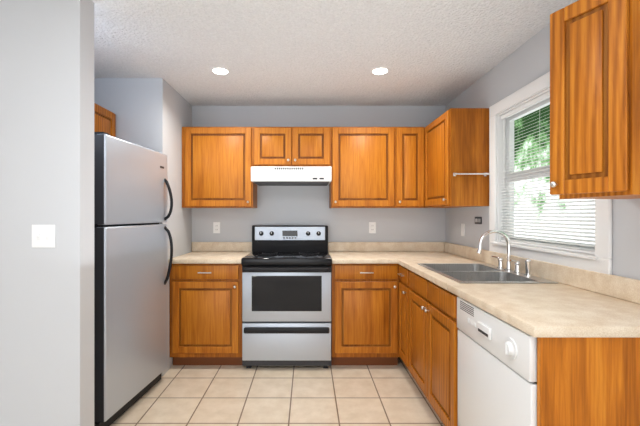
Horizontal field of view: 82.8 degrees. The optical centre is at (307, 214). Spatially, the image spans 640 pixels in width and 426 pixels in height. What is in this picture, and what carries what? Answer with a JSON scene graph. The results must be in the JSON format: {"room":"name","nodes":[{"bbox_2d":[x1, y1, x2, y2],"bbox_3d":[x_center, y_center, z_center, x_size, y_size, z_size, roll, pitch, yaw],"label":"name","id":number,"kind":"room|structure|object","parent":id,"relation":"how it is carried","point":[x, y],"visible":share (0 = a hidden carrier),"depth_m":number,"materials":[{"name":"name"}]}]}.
{"room":"kitchen","nodes":[
{"label":"kitchen","id":0,"kind":"room"},
{"bbox_2d":[0,0,93,425],"bbox_3d":[-2.165,0.100,1.860,2.070,2.440,0.120,0,0,0],"label":"wall","id":1,"kind":"structure","parent":0,"point":[46,178],"depth_m":1.80,"materials":[{"name":"grey paint"}]},
{"bbox_2d":[32,225,54,247],"bbox_3d":[-1.310,0.105,1.794,0.116,0.114,0.012,0,0,0],"label":"switch plate","id":2,"kind":"object","parent":1,"relation":"attached to","point":[43,236],"visible":1,"depth_m":1.79,"materials":[{"name":"white plastic"}]},
{"bbox_2d":[94,78,191,375],"bbox_3d":[-1.545,0.100,3.345,0.710,2.440,0.750,0,0,0],"label":"wall","id":3,"kind":"structure","parent":0,"point":[154,114],"depth_m":2.97,"materials":[{"name":"grey paint"}]},
{"bbox_2d":[94,103,115,136],"bbox_3d":[-1.713,-0.677,2.580,0.363,0.305,0.760,0,0,0],"label":"upper cabinet","id":4,"kind":"object","parent":3,"relation":"attached to","point":[104,120],"visible":0.08,"depth_m":2.79,"materials":[{"name":"brown wood"}]},
{"bbox_2d":[110,357,443,425],"bbox_3d":[-0.895,1.370,0.560,4.810,0.100,6.520,0,0,0],"label":"floor","id":5,"kind":"structure","parent":0,"point":[241,395],"depth_m":2.61,"materials":[{"name":"tile"}]},
{"bbox_2d":[94,132,172,425],"bbox_3d":[-1.462,0.414,2.540,0.756,1.812,0.772,0,0,5],"label":"refrigerator","id":6,"kind":"object","parent":5,"relation":"on","point":[132,269],"visible":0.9,"depth_m":2.36,"materials":[{"name":"grey metal"}]},
{"bbox_2d":[169,264,241,364],"bbox_3d":[-0.877,0.868,3.390,0.622,0.905,0.656,0,0,0],"label":"base cabinet","id":7,"kind":"object","parent":5,"relation":"on","point":[205,314],"visible":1,"depth_m":3.10,"materials":[{"name":"brown wood"}]},
{"bbox_2d":[168,242,251,263],"bbox_3d":[-0.877,0.345,3.401,0.622,0.140,0.635,0,0,0],"label":"countertop","id":8,"kind":"structure","parent":7,"relation":"on","point":[218,252],"depth_m":3.54,"materials":[{"name":"laminate"}]},
{"bbox_2d":[241,225,331,367],"bbox_3d":[-0.180,0.713,3.364,0.769,1.215,0.693,0,0,0],"label":"range","id":9,"kind":"object","parent":5,"relation":"on","point":[286,295],"visible":1,"depth_m":3.08,"materials":[{"name":"grey metal"}]},
{"bbox_2d":[331,264,399,364],"bbox_3d":[0.496,0.868,3.390,0.583,0.905,0.656,0,0,0],"label":"base cabinet","id":10,"kind":"object","parent":5,"relation":"on","point":[364,314],"visible":0.98,"depth_m":3.10,"materials":[{"name":"brown wood"}]},
{"bbox_2d":[328,242,395,263],"bbox_3d":[0.475,0.345,3.400,0.540,0.139,0.636,0,0,0],"label":"countertop","id":11,"kind":"structure","parent":10,"relation":"on","point":[340,252],"depth_m":3.63,"materials":[{"name":"laminate"}]},
{"bbox_2d":[397,265,409,371],"bbox_3d":[1.074,0.868,3.264,0.668,0.905,0.904,0,0,0],"label":"base cabinet","id":12,"kind":"object","parent":5,"relation":"on","point":[404,287],"visible":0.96,"depth_m":2.91,"materials":[{"name":"brown wood"}]},
{"bbox_2d":[409,271,458,425],"bbox_3d":[1.075,0.868,2.350,0.665,0.905,0.920,0,0,0],"label":"base cabinet","id":13,"kind":"object","parent":5,"relation":"on","point":[433,348],"visible":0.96,"depth_m":2.21,"materials":[{"name":"brown wood"}]},
{"bbox_2d":[392,242,639,337],"bbox_3d":[1.076,0.345,2.470,0.662,0.139,2.496,0,0,0],"label":"countertop","id":14,"kind":"structure","parent":13,"relation":"on","point":[573,302],"depth_m":1.64,"materials":[{"name":"laminate"}]},
{"bbox_2d":[418,263,557,282],"bbox_3d":[1.102,0.459,2.375,0.540,0.181,0.780,0,0,0],"label":"sink","id":15,"kind":"object","parent":14,"relation":"in","point":[473,273],"visible":0.35,"depth_m":2.36,"materials":[{"name":"silver metal"}]},
{"bbox_2d":[477,230,531,275],"bbox_3d":[1.240,0.232,2.352,0.241,0.271,0.358,0,0,0],"label":"faucet","id":16,"kind":"object","parent":14,"relation":"on","point":[517,264],"visible":1,"depth_m":2.39,"materials":[{"name":"silver metal"}]},
{"bbox_2d":[457,297,536,425],"bbox_3d":[1.067,0.870,1.571,0.645,0.901,0.620,0,0,0],"label":"dishwasher","id":17,"kind":"object","parent":5,"relation":"on","point":[497,371],"visible":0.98,"depth_m":1.51,"materials":[{"name":"white metal"}]},
{"bbox_2d":[537,338,639,425],"bbox_3d":[1.099,0.868,1.245,0.616,0.905,0.018,0,0,0],"label":"cabinet end panel","id":18,"kind":"object","parent":5,"relation":"on","point":[588,381],"visible":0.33,"depth_m":1.24,"materials":[{"name":"brown wood"}]},
{"bbox_2d":[192,106,445,241],"bbox_3d":[-0.245,0.100,3.770,3.510,2.440,0.100,0,0,0],"label":"wall","id":19,"kind":"structure","parent":0,"point":[292,205],"depth_m":3.72,"materials":[{"name":"grey paint"}]},
{"bbox_2d":[213,222,219,232],"bbox_3d":[-0.935,0.130,3.716,0.070,0.114,0.008,0,0,0],"label":"electrical outlet","id":20,"kind":"object","parent":19,"relation":"attached to","point":[216,227],"visible":1,"depth_m":3.71,"materials":[{"name":"white plastic"}]},
{"bbox_2d":[182,127,256,207],"bbox_3d":[-0.854,-0.450,3.544,0.668,0.760,0.348,0,0,0],"label":"upper cabinet","id":21,"kind":"object","parent":19,"relation":"attached to","point":[217,163],"visible":1,"depth_m":3.40,"materials":[{"name":"brown wood"}]},
{"bbox_2d":[253,127,330,165],"bbox_3d":[-0.151,-0.636,3.544,0.733,0.388,0.348,0,0,0],"label":"upper cabinet","id":22,"kind":"object","parent":19,"relation":"attached to","point":[291,146],"visible":1,"depth_m":3.40,"materials":[{"name":"brown wood"}]},
{"bbox_2d":[251,166,331,185],"bbox_3d":[-0.151,-0.366,3.487,0.728,0.141,0.458,0,0,0],"label":"range hood","id":23,"kind":"object","parent":22,"relation":"attached to","point":[291,175],"visible":1,"depth_m":3.26,"materials":[{"name":"white metal"}]},
{"bbox_2d":[329,127,394,207],"bbox_3d":[0.518,-0.450,3.544,0.602,0.760,0.348,0,0,0],"label":"upper cabinet","id":24,"kind":"object","parent":19,"relation":"attached to","point":[363,165],"visible":1,"depth_m":3.40,"materials":[{"name":"brown wood"}]},
{"bbox_2d":[369,222,375,232],"bbox_3d":[0.660,0.130,3.716,0.070,0.114,0.008,0,0,0],"label":"electrical outlet","id":25,"kind":"object","parent":19,"relation":"attached to","point":[372,227],"visible":1,"depth_m":3.71,"materials":[{"name":"white plastic"}]},
{"bbox_2d":[395,127,424,207],"bbox_3d":[0.959,-0.450,3.544,0.276,0.760,0.348,0,0,0],"label":"upper cabinet","id":26,"kind":"object","parent":19,"relation":"attached to","point":[409,167],"visible":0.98,"depth_m":3.40,"materials":[{"name":"brown wood"}]},
{"bbox_2d":[404,242,463,245],"bbox_3d":[1.105,0.345,3.400,0.480,0.139,0.636,0,0,0],"label":"backsplash","id":27,"kind":"structure","parent":19,"relation":"attached to","point":[405,243],"depth_m":3.70,"materials":[{"name":"laminate"}]},
{"bbox_2d":[92,0,577,105],"bbox_3d":[-0.895,-1.170,0.560,4.810,0.100,6.520,0,0,0],"label":"ceiling","id":28,"kind":"structure","parent":0,"point":[331,52],"depth_m":2.40,"materials":[{"name":"white paint"}]},
{"bbox_2d":[210,67,229,74],"bbox_3d":[-0.680,-1.117,2.820,0.150,0.006,0.150,0,0,0],"label":"recessed light","id":29,"kind":"object","parent":28,"relation":"in","point":[220,70],"visible":1,"depth_m":2.80,"materials":[{"name":"white paint"}]},
{"bbox_2d":[370,67,389,74],"bbox_3d":[0.560,-1.117,2.820,0.150,0.006,0.150,0,0,0],"label":"recessed light","id":30,"kind":"object","parent":28,"relation":"in","point":[380,71],"visible":1,"depth_m":2.82,"materials":[{"name":"white paint"}]},
{"bbox_2d":[446,23,639,279],"bbox_3d":[1.460,0.100,0.610,0.100,2.440,6.420,0,0,0],"label":"wall","id":31,"kind":"structure","parent":0,"point":[525,64],"depth_m":2.42,"materials":[{"name":"grey paint"}]},
{"bbox_2d":[424,108,488,207],"bbox_3d":[1.234,-0.450,3.268,0.348,0.760,0.896,0,0,0],"label":"upper cabinet","id":32,"kind":"object","parent":31,"relation":"attached to","point":[456,140],"visible":1,"depth_m":2.82,"materials":[{"name":"brown wood"}]},
{"bbox_2d":[453,173,489,175],"bbox_3d":[1.256,-0.315,2.798,0.272,0.028,0.042,0,0,0],"label":"towel rail","id":33,"kind":"object","parent":32,"relation":"attached to","point":[484,174],"visible":1,"depth_m":2.78,"materials":[{"name":"silver metal"}]},
{"bbox_2d":[461,224,464,235],"bbox_3d":[1.407,0.135,3.300,0.007,0.114,0.070,0,0,0],"label":"outlet","id":34,"kind":"object","parent":31,"relation":"attached to","point":[462,229],"visible":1,"depth_m":3.29,"materials":[{"name":"white plastic"}]},
{"bbox_2d":[475,217,481,223],"bbox_3d":[1.406,0.045,3.000,0.008,0.060,0.120,0,0,0],"label":"light switch","id":35,"kind":"object","parent":31,"relation":"attached to","point":[478,220],"depth_m":2.99,"materials":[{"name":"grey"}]},
{"bbox_2d":[489,71,611,273],"bbox_3d":[1.442,-0.270,2.235,0.135,1.120,1.110,0,0,0],"label":"window","id":36,"kind":"structure","parent":31,"relation":"in","point":[599,260],"depth_m":2.41,"materials":[{"name":"white paint"}]},
{"bbox_2d":[501,91,594,253],"bbox_3d":[1.435,-0.268,2.235,0.038,0.929,0.908,0,0,0],"label":"window blinds","id":37,"kind":"object","parent":36,"relation":"attached to","point":[535,101],"visible":0.71,"depth_m":2.25,"materials":[{"name":"white paint"}]},
{"bbox_2d":[550,0,639,198],"bbox_3d":[1.188,-0.450,1.420,0.441,0.760,0.360,0,0,0],"label":"upper cabinet","id":38,"kind":"object","parent":31,"relation":"attached to","point":[594,99],"visible":1,"depth_m":1.33,"materials":[{"name":"brown wood"}]},
{"label":"outside","id":39,"kind":"structure","parent":0,"visible":0},
{"bbox_2d":[514,105,594,243],"bbox_3d":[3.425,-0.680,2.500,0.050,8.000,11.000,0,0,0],"label":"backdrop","id":40,"kind":"structure","parent":39,"point":[519,122],"depth_m":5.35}
]}

